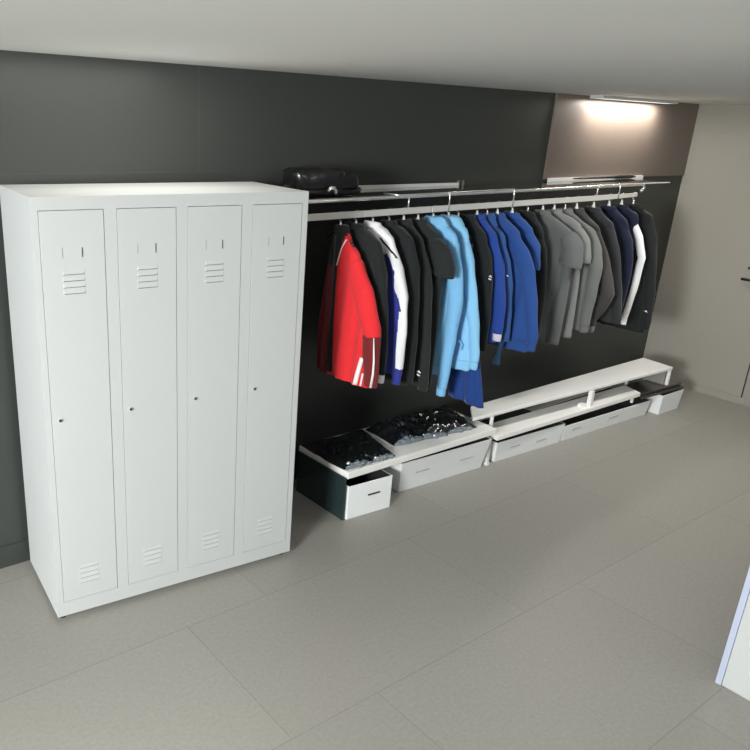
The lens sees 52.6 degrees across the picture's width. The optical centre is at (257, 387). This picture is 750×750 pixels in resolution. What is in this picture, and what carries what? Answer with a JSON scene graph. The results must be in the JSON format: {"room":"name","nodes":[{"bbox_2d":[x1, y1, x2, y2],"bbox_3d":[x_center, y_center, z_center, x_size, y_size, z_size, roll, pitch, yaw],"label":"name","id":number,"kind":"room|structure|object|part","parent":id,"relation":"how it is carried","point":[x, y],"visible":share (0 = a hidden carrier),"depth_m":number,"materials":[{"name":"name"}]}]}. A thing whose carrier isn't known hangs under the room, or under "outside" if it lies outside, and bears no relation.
{"room":"changing room","nodes":[
{"label":"changing room","id":0,"kind":"room"},
{"bbox_2d":[0,50,689,546],"bbox_3d":[-0.305,-0.420,3.896,9.331,2.320,0.100,-12,24,-33],"label":"wall","id":1,"kind":"structure","parent":0,"point":[118,118],"depth_m":3.95,"materials":[{"name":"paint"}]},
{"bbox_2d":[0,539,29,568],"bbox_3d":[-1.997,0.986,3.093,5.200,0.115,0.008,-12,24,-33],"label":"baseboard","id":2,"kind":"structure","parent":1,"relation":"attached to","point":[19,552],"depth_m":3.63,"materials":[{"name":"paint"}]},
{"bbox_2d":[0,65,227,183],"bbox_3d":[-2.067,-0.623,2.424,4.700,1.190,0.002,-12,24,-33],"label":"trim","id":3,"kind":"structure","parent":1,"relation":"attached to","point":[199,65],"depth_m":3.44,"materials":[{"name":"grey"}]},
{"bbox_2d":[307,176,669,220],"bbox_3d":[1.557,-1.218,4.680,3.810,0.138,0.375,-12,24,-33],"label":"clothes rack","id":4,"kind":"object","parent":1,"relation":"attached to","point":[390,191],"visible":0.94,"depth_m":4.35,"materials":[{"name":"silver metal"}]},
{"bbox_2d":[283,167,361,195],"bbox_3d":[0.350,-1.043,3.769,0.413,0.136,0.267,-5,21,-18],"label":"bag","id":5,"kind":"object","parent":4,"relation":"on","point":[319,181],"visible":0.93,"depth_m":3.69,"materials":[{"name":"black leather"}]},
{"bbox_3d":[0.316,-0.840,3.665,0.536,0.037,0.014,-12,24,-33],"label":"rail","id":6,"kind":"part","parent":4,"relation":"part of","materials":[{"name":"silver metal"}]},
{"bbox_2d":[324,211,354,246],"bbox_3d":[0.418,-0.806,3.755,0.028,0.166,0.236,-12,24,-33],"label":"clothes hanger","id":7,"kind":"object","parent":4,"relation":"hanging from","point":[340,222],"visible":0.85,"depth_m":3.75,"materials":[{"name":"silver metal"}]},
{"bbox_2d":[316,224,380,387],"bbox_3d":[0.481,-0.415,3.788,0.102,0.783,0.459,-12,24,-33],"label":"jacket","id":8,"kind":"object","parent":7,"relation":"hanging from","point":[349,329],"visible":1,"depth_m":3.76,"materials":[{"name":"red fabric"}]},
{"bbox_3d":[0.423,-0.674,3.733,0.055,0.135,0.014,12,22,26],"label":"trim","id":9,"kind":"part","parent":8,"relation":"part of","materials":[{"name":"white fabric"}]},
{"bbox_3d":[0.747,-0.933,3.954,0.511,0.037,0.014,-12,24,-33],"label":"rail","id":10,"kind":"part","parent":4,"relation":"part of","materials":[{"name":"silver metal"}]},
{"bbox_2d":[460,214,492,351],"bbox_3d":[1.219,-0.616,4.377,0.101,0.778,0.420,-12,24,-33],"label":"jacket","id":11,"kind":"object","parent":4,"relation":"hanging from","point":[482,255],"visible":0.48,"depth_m":4.24,"materials":[{"name":"black fabric"}]},
{"bbox_3d":[1.423,-1.137,4.384,3.237,0.064,0.019,-12,24,-33],"label":"rod","id":12,"kind":"part","parent":4,"relation":"part of","materials":[{"name":"silver metal"}]},
{"bbox_2d":[308,179,659,199],"bbox_3d":[1.458,-1.234,4.595,3.540,0.023,0.314,-12,24,-33],"label":"glass shelf","id":13,"kind":"object","parent":4,"relation":"attached to","point":[390,191],"depth_m":4.43,"materials":[{"name":"white"}]},
{"bbox_3d":[1.661,-1.132,4.566,1.715,0.045,0.014,-12,24,-33],"label":"rail","id":14,"kind":"part","parent":4,"relation":"part of","materials":[{"name":"silver metal"}]},
{"bbox_2d":[573,175,635,178],"bbox_3d":[2.583,-1.556,5.513,0.820,0.025,0.025,-12,24,-33],"label":"umbrella","id":15,"kind":"object","parent":4,"relation":"on","point":[616,176],"visible":1,"depth_m":5.53,"materials":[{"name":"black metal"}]},
{"bbox_3d":[2.517,-1.318,5.140,0.380,0.036,0.014,-12,24,-33],"label":"rail","id":16,"kind":"part","parent":4,"relation":"part of","materials":[{"name":"silver metal"}]},
{"bbox_3d":[0.504,-0.824,3.813,0.028,0.168,0.236,-12,24,-33],"label":"clothes hanger","id":17,"kind":"object","parent":4,"relation":"hanging from","visible":0},
{"bbox_2d":[346,220,387,383],"bbox_3d":[0.546,-0.450,3.870,0.094,0.788,0.420,-12,24,-33],"label":"jacket","id":18,"kind":"object","parent":17,"relation":"hanging from","point":[369,247],"visible":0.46,"depth_m":3.74,"materials":[{"name":"black fabric"}]},
{"bbox_3d":[1.665,-1.077,4.591,0.028,0.168,0.236,-12,24,-33],"label":"clothes hanger","id":19,"kind":"object","parent":4,"relation":"hanging from","visible":0},
{"bbox_2d":[518,210,546,336],"bbox_3d":[1.674,-0.714,4.692,0.096,0.778,0.369,-12,24,-33],"label":"jacket","id":20,"kind":"object","parent":19,"relation":"hanging from","point":[530,217],"visible":0.25,"depth_m":4.56,"materials":[{"name":"black fabric"}]},
{"bbox_3d":[0.601,-0.845,3.878,0.028,0.168,0.236,-12,24,-33],"label":"clothes hanger","id":21,"kind":"object","parent":4,"relation":"hanging from","visible":0},
{"bbox_2d":[363,220,408,384],"bbox_3d":[0.637,-0.457,3.942,0.096,0.818,0.443,-12,24,-33],"label":"jacket","id":22,"kind":"object","parent":21,"relation":"hanging from","point":[397,292],"visible":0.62,"depth_m":3.81,"materials":[{"name":"white fabric"}]},
{"bbox_3d":[0.666,-0.707,3.781,0.122,0.090,0.009,18,25,38],"label":"trim","id":23,"kind":"part","parent":22,"relation":"part of","materials":[{"name":"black fabric"}]},
{"bbox_2d":[543,93,699,178],"bbox_3d":[2.779,-1.865,5.589,1.929,0.553,0.012,-12,24,-33],"label":"wall panel","id":24,"kind":"object","parent":1,"relation":"attached to","point":[589,137],"depth_m":5.50,"materials":[{"name":"grey paint"}]},
{"bbox_2d":[0,379,749,749],"bbox_3d":[1.020,1.387,2.580,9.431,0.100,4.700,-12,24,-33],"label":"floor","id":25,"kind":"structure","parent":0,"point":[581,592],"depth_m":3.30,"materials":[{"name":"tile"}]},
{"bbox_2d":[0,182,308,617],"bbox_3d":[-0.443,0.020,3.417,1.185,1.810,0.503,-9,23,-28],"label":"locker","id":26,"kind":"object","parent":25,"relation":"on","point":[156,328],"visible":1,"depth_m":3.15,"materials":[{"name":"white metal"}]},
{"bbox_2d":[62,270,85,294],"bbox_3d":[-0.690,-0.395,2.806,0.085,0.091,0.003,-9,23,-28],"label":"vent","id":27,"kind":"object","parent":26,"relation":"attached to","point":[72,272],"depth_m":2.81,"materials":[{"name":"white metal"}]},
{"bbox_3d":[-0.711,0.133,3.007,0.241,1.662,0.017,-9,23,-28],"label":"door","id":28,"kind":"part","parent":26,"relation":"part of","materials":[{"name":"white metal"}]},
{"bbox_2d":[79,561,98,582],"bbox_3d":[-0.731,0.806,3.240,0.085,0.091,0.003,-9,23,-28],"label":"vent","id":29,"kind":"object","parent":26,"relation":"attached to","point":[96,562],"depth_m":3.24,"materials":[{"name":"white metal"}]},
{"bbox_3d":[-0.454,0.091,3.147,0.241,1.662,0.017,-9,23,-28],"label":"door","id":30,"kind":"part","parent":26,"relation":"part of","materials":[{"name":"white metal"}]},
{"bbox_2d":[137,265,157,288],"bbox_3d":[-0.434,-0.437,2.945,0.085,0.091,0.003,-9,23,-28],"label":"vent","id":31,"kind":"object","parent":26,"relation":"attached to","point":[146,267],"depth_m":2.94,"materials":[{"name":"white metal"}]},
{"bbox_2d":[144,545,161,565],"bbox_3d":[-0.474,0.764,3.379,0.085,0.091,0.003,-9,23,-28],"label":"vent","id":32,"kind":"object","parent":26,"relation":"attached to","point":[158,546],"depth_m":3.38,"materials":[{"name":"white metal"}]},
{"bbox_2d":[203,530,218,549],"bbox_3d":[-0.218,0.723,3.518,0.085,0.091,0.003,-9,23,-28],"label":"vent","id":33,"kind":"object","parent":26,"relation":"attached to","point":[216,531],"depth_m":3.52,"materials":[{"name":"white metal"}]},
{"bbox_2d":[205,260,223,282],"bbox_3d":[-0.178,-0.478,3.084,0.085,0.091,0.003,-9,23,-28],"label":"vent","id":34,"kind":"object","parent":26,"relation":"attached to","point":[218,262],"depth_m":3.08,"materials":[{"name":"white metal"}]},
{"bbox_3d":[-0.198,0.050,3.286,0.241,1.662,0.017,-9,23,-28],"label":"door","id":35,"kind":"part","parent":26,"relation":"part of","materials":[{"name":"white metal"}]},
{"bbox_2d":[257,516,272,535],"bbox_3d":[0.038,0.681,3.657,0.085,0.091,0.003,-9,23,-28],"label":"vent","id":36,"kind":"object","parent":26,"relation":"attached to","point":[270,517],"depth_m":3.66,"materials":[{"name":"white metal"}]},
{"bbox_3d":[0.058,0.008,3.425,0.241,1.662,0.017,-9,23,-28],"label":"door","id":37,"kind":"part","parent":26,"relation":"part of","materials":[{"name":"white metal"}]},
{"bbox_2d":[266,256,283,277],"bbox_3d":[0.078,-0.520,3.223,0.085,0.091,0.003,-9,23,-28],"label":"vent","id":38,"kind":"object","parent":26,"relation":"attached to","point":[276,258],"depth_m":3.22,"materials":[{"name":"white metal"}]},
{"bbox_2d":[344,469,392,519],"bbox_3d":[0.536,0.572,4.343,0.313,0.205,0.372,-12,24,-33],"label":"drawer","id":39,"kind":"object","parent":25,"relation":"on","point":[370,492],"visible":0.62,"depth_m":4.22,"materials":[{"name":"white wood"}]},
{"bbox_2d":[296,411,495,520],"bbox_3d":[0.876,0.441,4.608,1.260,0.293,0.450,-12,24,-33],"label":"shelf unit","id":40,"kind":"object","parent":25,"relation":"on","point":[322,482],"visible":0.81,"depth_m":4.33,"materials":[{"name":"grey wood"}]},
{"bbox_3d":[0.361,0.561,4.273,0.009,0.262,0.420,-12,24,-33],"label":"panel","id":41,"kind":"part","parent":40,"relation":"part of","materials":[{"name":"grey"}]},
{"bbox_2d":[301,429,394,469],"bbox_3d":[0.568,0.345,4.344,0.500,0.044,0.433,-12,24,-33],"label":"wrapped bundle","id":42,"kind":"object","parent":40,"relation":"on","point":[357,448],"visible":1,"depth_m":4.28,"materials":[{"name":"black plastic"}]},
{"bbox_2d":[365,405,476,445],"bbox_3d":[1.065,0.220,4.693,0.762,0.074,0.362,-12,24,-33],"label":"wrapped bundle","id":43,"kind":"object","parent":40,"relation":"on","point":[413,427],"visible":1,"depth_m":4.62,"materials":[{"name":"black plastic"}]},
{"bbox_2d":[382,437,490,491],"bbox_3d":[1.062,0.441,4.730,0.768,0.222,0.407,-12,24,-33],"label":"storage box","id":44,"kind":"object","parent":25,"relation":"on","point":[468,456],"visible":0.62,"depth_m":4.59,"materials":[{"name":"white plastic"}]},
{"bbox_2d":[480,408,564,461],"bbox_3d":[1.772,0.335,5.193,0.705,0.152,0.356,-12,24,-33],"label":"storage box","id":45,"kind":"object","parent":25,"relation":"on","point":[550,434],"visible":0.56,"depth_m":5.12,"materials":[{"name":"white plastic"}]},
{"bbox_2d":[470,358,672,465],"bbox_3d":[2.273,0.167,5.383,2.288,0.370,0.263,-12,24,-33],"label":"bench","id":46,"kind":"object","parent":25,"relation":"on","point":[644,368],"visible":0.82,"depth_m":5.28,"materials":[{"name":"white wood"}]},
{"bbox_3d":[1.481,0.397,4.904,0.020,0.174,0.120,-12,24,-33],"label":"panel","id":47,"kind":"part","parent":46,"relation":"part of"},
{"bbox_3d":[1.515,0.237,4.822,0.016,0.120,0.016,-12,24,-33],"label":"post","id":48,"kind":"part","parent":46,"relation":"part of","materials":[{"name":"white metal"}]},
{"bbox_3d":[2.388,0.082,5.332,0.030,0.120,0.030,-12,24,-33],"label":"post","id":49,"kind":"part","parent":46,"relation":"part of","materials":[{"name":"white metal"}]},
{"bbox_3d":[3.158,-0.115,5.957,0.015,0.126,0.220,-12,24,-33],"label":"panel","id":50,"kind":"part","parent":46,"relation":"part of","materials":[{"name":"grey wood"}]},
{"bbox_3d":[3.238,-0.078,5.863,0.020,0.126,0.020,-12,24,-33],"label":"post","id":51,"kind":"part","parent":46,"relation":"part of","materials":[{"name":"white metal"}]},
{"bbox_2d":[533,387,650,440],"bbox_3d":[2.533,0.203,5.668,1.094,0.126,0.347,-12,24,-33],"label":"storage box","id":52,"kind":"object","parent":25,"relation":"on","point":[575,426],"visible":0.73,"depth_m":5.66,"materials":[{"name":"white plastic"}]},
{"bbox_2d":[611,378,642,387],"bbox_3d":[3.055,-0.023,6.144,0.308,0.260,0.108,-12,24,-33],"label":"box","id":53,"kind":"object","parent":25,"relation":"on","point":[639,379],"visible":0.06,"depth_m":6.07,"materials":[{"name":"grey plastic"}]},
{"bbox_2d":[646,389,683,414],"bbox_3d":[3.219,0.086,5.997,0.310,0.165,0.246,-12,24,-33],"label":"drawer","id":54,"kind":"object","parent":25,"relation":"on","point":[662,403],"visible":0.52,"depth_m":5.89,"materials":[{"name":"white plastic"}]},
{"bbox_2d":[625,378,683,399],"bbox_3d":[3.127,0.003,5.900,0.584,0.042,0.206,-10,23,-29],"label":"tray","id":55,"kind":"object","parent":54,"relation":"on","point":[647,388],"visible":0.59,"depth_m":5.86,"materials":[{"name":"grey"}]},
{"bbox_2d":[715,566,749,700],"bbox_3d":[2.304,0.747,2.777,0.604,1.050,0.622,-12,24,-33],"label":"base cabinet","id":56,"kind":"object","parent":25,"relation":"on","point":[733,674],"visible":1,"depth_m":2.93,"materials":[{"name":"white metal"}]},
{"bbox_2d":[0,0,749,103],"bbox_3d":[1.097,-0.888,1.758,9.431,0.100,4.700,-12,24,-33],"label":"ceiling","id":57,"kind":"structure","parent":0,"point":[683,51],"depth_m":2.10,"materials":[{"name":"white paint"}]},
{"bbox_2d":[590,95,678,103],"bbox_3d":[2.723,-2.065,5.347,1.000,0.020,0.100,-12,24,-33],"label":"recessed light","id":58,"kind":"object","parent":57,"relation":"in","point":[606,97],"visible":0.97,"depth_m":5.26,"materials":[{"name":"white metal"}]},
{"bbox_2d":[643,104,749,406],"bbox_3d":[4.872,-0.549,4.735,0.100,2.320,4.700,-12,24,-33],"label":"wall","id":59,"kind":"structure","parent":0,"point":[711,118],"depth_m":6.05,"materials":[{"name":"paint"}]},
{"bbox_2d":[648,133,749,396],"bbox_3d":[3.771,-0.960,6.097,0.061,2.100,0.813,-12,24,-33],"label":"door","id":60,"kind":"structure","parent":59,"relation":"in","point":[702,331],"depth_m":6.16,"materials":[{"name":"grey paint"}]},
{"bbox_2d":[670,377,745,405],"bbox_3d":[3.757,-0.008,6.463,0.008,0.060,0.900,-12,24,-33],"label":"baseboard","id":61,"kind":"structure","parent":59,"relation":"attached to","point":[718,394],"depth_m":6.31,"materials":[{"name":"paint"}]},
{"bbox_3d":[0.974,-0.926,4.128,0.028,0.168,0.236,-12,24,-33],"label":"clothes hanger","id":62,"kind":"object","parent":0,"visible":0},
{"bbox_2d":[423,215,462,396],"bbox_3d":[0.982,-0.468,4.256,0.117,0.998,0.455,-12,24,-33],"label":"hoodie","id":63,"kind":"object","parent":62,"relation":"hanging from","point":[451,300],"visible":0.38,"depth_m":4.11,"materials":[{"name":"blue fabric"}]},
{"bbox_2d":[423,215,449,234],"bbox_3d":[0.978,-0.899,4.128,0.117,0.099,0.230,-12,24,-33],"label":"hood","id":64,"kind":"object","parent":63,"relation":"attached to","point":[440,224],"depth_m":4.06,"materials":[{"name":"blue fabric"}]},
{"bbox_3d":[1.076,-0.949,4.196,0.028,0.168,0.236,-12,24,-33],"label":"clothes hanger","id":65,"kind":"object","parent":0,"visible":0},
{"bbox_2d":[439,214,479,370],"bbox_3d":[1.092,-0.553,4.285,0.123,0.850,0.555,-9,23,-28],"label":"hoodie","id":66,"kind":"object","parent":65,"relation":"hanging from","point":[466,355],"visible":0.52,"depth_m":4.15,"materials":[{"name":"blue fabric"}]},
{"bbox_2d":[439,214,464,232],"bbox_3d":[1.081,-0.921,4.197,0.120,0.099,0.230,-12,24,-33],"label":"hood","id":67,"kind":"object","parent":66,"relation":"attached to","point":[455,222],"depth_m":4.12,"materials":[{"name":"blue fabric"}]},
{"bbox_3d":[0.696,-0.866,3.942,0.028,0.168,0.236,-12,24,-33],"label":"clothes hanger","id":68,"kind":"object","parent":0,"visible":0},
{"bbox_2d":[380,220,419,385],"bbox_3d":[0.709,-0.470,4.043,0.098,0.858,0.471,-12,24,-33],"label":"jacket","id":69,"kind":"object","parent":68,"relation":"hanging from","point":[404,242],"visible":0.36,"depth_m":3.88,"materials":[{"name":"black fabric"}]},
{"bbox_3d":[0.786,-0.886,4.002,0.028,0.168,0.236,-12,24,-33],"label":"clothes hanger","id":70,"kind":"object","parent":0,"visible":0},
{"bbox_2d":[395,219,432,391],"bbox_3d":[0.798,-0.469,4.108,0.098,0.899,0.488,-12,24,-33],"label":"jacket","id":71,"kind":"object","parent":70,"relation":"hanging from","point":[423,353],"visible":0.37,"depth_m":3.96,"materials":[{"name":"black fabric"}]},
{"bbox_3d":[1.277,-0.992,4.330,0.028,0.168,0.236,-12,24,-33],"label":"clothes hanger","id":72,"kind":"object","parent":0,"visible":0},
{"bbox_2d":[469,214,505,342],"bbox_3d":[1.294,-0.657,4.410,0.101,0.718,0.481,-12,24,-33],"label":"jacket","id":73,"kind":"object","parent":72,"relation":"hanging from","point":[498,302],"visible":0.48,"depth_m":4.27,"materials":[{"name":"blue fabric"}]},
{"bbox_3d":[1.350,-1.008,4.380,0.028,0.168,0.236,-12,24,-33],"label":"clothes hanger","id":74,"kind":"object","parent":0,"visible":0},
{"bbox_2d":[479,213,512,364],"bbox_3d":[1.365,-0.601,4.485,0.107,0.871,0.455,-9,22,-27],"label":"jacket","id":75,"kind":"object","parent":74,"relation":"hanging from","point":[491,218],"visible":0.27,"depth_m":4.33,"materials":[{"name":"blue fabric"}]},
{"bbox_3d":[2.401,-1.237,5.083,0.028,0.168,0.236,-12,24,-33],"label":"clothes hanger","id":76,"kind":"object","parent":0,"visible":0},
{"bbox_2d":[600,204,632,308],"bbox_3d":[2.411,-0.880,5.176,0.100,0.748,0.416,-12,24,-33],"label":"jacket","id":77,"kind":"object","parent":76,"relation":"hanging from","point":[625,241],"visible":0.34,"depth_m":5.03,"materials":[{"name":"blue fabric"}]},
{"bbox_3d":[2.528,-1.264,5.168,0.028,0.168,0.236,-12,24,-33],"label":"clothes hanger","id":78,"kind":"object","parent":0,"visible":0},
{"bbox_2d":[613,204,645,324],"bbox_3d":[2.540,-0.874,5.274,0.102,0.818,0.407,-12,24,-33],"label":"jacket","id":79,"kind":"object","parent":78,"relation":"hanging from","point":[630,215],"visible":0.25,"depth_m":5.12,"materials":[{"name":"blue fabric"}]},
{"bbox_3d":[2.650,-1.291,5.250,0.028,0.168,0.236,-12,24,-33],"label":"clothes hanger","id":80,"kind":"object","parent":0,"visible":0},
{"bbox_2d":[596,204,657,331],"bbox_3d":[2.666,-0.868,5.359,0.102,0.878,0.501,-12,24,-33],"label":"jacket","id":81,"kind":"object","parent":80,"relation":"hanging from","point":[639,318],"visible":0.46,"depth_m":5.25,"materials":[{"name":"black fabric"}]},
{"bbox_3d":[1.542,-1.050,4.508,0.028,0.168,0.236,-12,24,-33],"label":"clothes hanger","id":82,"kind":"object","parent":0,"visible":0},
{"bbox_2d":[503,210,540,270],"bbox_3d":[1.547,-0.752,4.579,0.105,0.638,0.427,-12,24,-33],"label":"polo shirt","id":83,"kind":"object","parent":82,"relation":"hanging from","point":[527,235],"visible":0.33,"depth_m":4.42,"materials":[{"name":"blue fabric"}]},
{"bbox_3d":[1.428,-1.025,4.432,0.028,0.168,0.236,-12,24,-33],"label":"clothes hanger","id":84,"kind":"object","parent":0,"visible":0},
{"bbox_2d":[487,212,537,352],"bbox_3d":[1.459,-0.653,4.506,0.098,0.781,0.664,-12,24,-33],"label":"sweatshirt","id":85,"kind":"object","parent":84,"relation":"hanging from","point":[523,337],"visible":0.38,"depth_m":4.36,"materials":[{"name":"blue fabric"}]},
{"bbox_3d":[1.984,-1.146,4.804,0.028,0.168,0.236,-12,24,-33],"label":"clothes hanger","id":86,"kind":"object","parent":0,"visible":0},
{"bbox_2d":[557,208,602,332],"bbox_3d":[2.001,-0.782,4.889,0.099,0.764,0.547,-12,24,-33],"label":"sweatshirt","id":87,"kind":"object","parent":86,"relation":"hanging from","point":[590,274],"visible":0.33,"depth_m":4.74,"materials":[{"name":"grey fabric"}]},
{"bbox_3d":[2.090,-1.169,4.875,0.028,0.168,0.236,-12,24,-33],"label":"clothes hanger","id":88,"kind":"object","parent":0,"visible":0},
{"bbox_2d":[569,207,614,332],"bbox_3d":[2.110,-0.794,4.961,0.097,0.784,0.617,-12,24,-33],"label":"sweatshirt","id":89,"kind":"object","parent":88,"relation":"hanging from","point":[606,284],"visible":0.23,"depth_m":4.78,"materials":[{"name":"grey fabric"}]},
{"bbox_3d":[2.250,-1.204,4.982,0.028,0.168,0.236,-12,24,-33],"label":"clothes hanger","id":90,"kind":"object","parent":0,"visible":0},
{"bbox_2d":[584,205,622,324],"bbox_3d":[2.273,-0.848,5.059,0.100,0.739,0.567,-12,24,-33],"label":"sweatshirt","id":91,"kind":"object","parent":90,"relation":"hanging from","point":[613,313],"visible":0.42,"depth_m":4.92,"materials":[{"name":"grey fabric"}]},
{"bbox_3d":[0.876,-0.905,4.062,0.028,0.168,0.236,-12,24,-33],"label":"clothes hanger","id":92,"kind":"object","parent":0,"visible":0},
{"bbox_2d":[410,217,454,386],"bbox_3d":[0.887,-0.481,4.179,0.106,0.918,0.490,-12,24,-33],"label":"t-shirt","id":93,"kind":"object","parent":92,"relation":"hanging from","point":[439,255],"visible":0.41,"depth_m":3.99,"materials":[{"name":"black fabric"}]},
{"bbox_3d":[1.792,-1.104,4.675,0.028,0.168,0.236,-12,24,-33],"label":"clothes hanger","id":94,"kind":"object","parent":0,"visible":0},
{"bbox_2d":[534,209,583,344],"bbox_3d":[1.803,-0.719,4.776,0.109,0.818,0.561,-12,24,-33],"label":"t-shirt","id":95,"kind":"object","parent":94,"relation":"hanging from","point":[564,247],"visible":0.54,"depth_m":4.63,"materials":[{"name":"grey fabric"}]},
{"bbox_3d":[1.890,-1.126,4.741,0.028,0.168,0.236,-12,24,-33],"label":"clothes hanger","id":96,"kind":"object","parent":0,"visible":0},
{"bbox_2d":[546,209,590,337],"bbox_3d":[1.902,-0.753,4.835,0.096,0.788,0.514,-12,24,-33],"label":"t-shirt","id":97,"kind":"object","parent":96,"relation":"hanging from","point":[571,223],"visible":0.28,"depth_m":4.69,"materials":[{"name":"grey fabric"}]},
{"bbox_3d":[1.141,-0.950,4.245,0.028,0.196,0.237,-12,24,-33],"label":"clothes hanger","id":98,"kind":"object","parent":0,"visible":0},
{"bbox_2d":[448,243,483,407],"bbox_3d":[1.201,-0.371,4.336,0.064,0.915,0.440,-12,24,-33],"label":"trousers","id":99,"kind":"object","parent":98,"relation":"hanging from","point":[466,386],"visible":0.19,"depth_m":4.36,"materials":[{"name":"blue fabric"}]},
{"bbox_3d":[1.163,-0.379,4.391,0.064,0.880,0.298,-12,24,-33],"label":"leg","id":100,"kind":"part","parent":99,"relation":"part of","materials":[{"name":"blue fabric"}]},
{"bbox_3d":[1.233,-0.340,4.298,0.064,0.885,0.325,-12,24,-33],"label":"leg","id":101,"kind":"part","parent":99,"relation":"part of","materials":[{"name":"blue fabric"}]}
]}

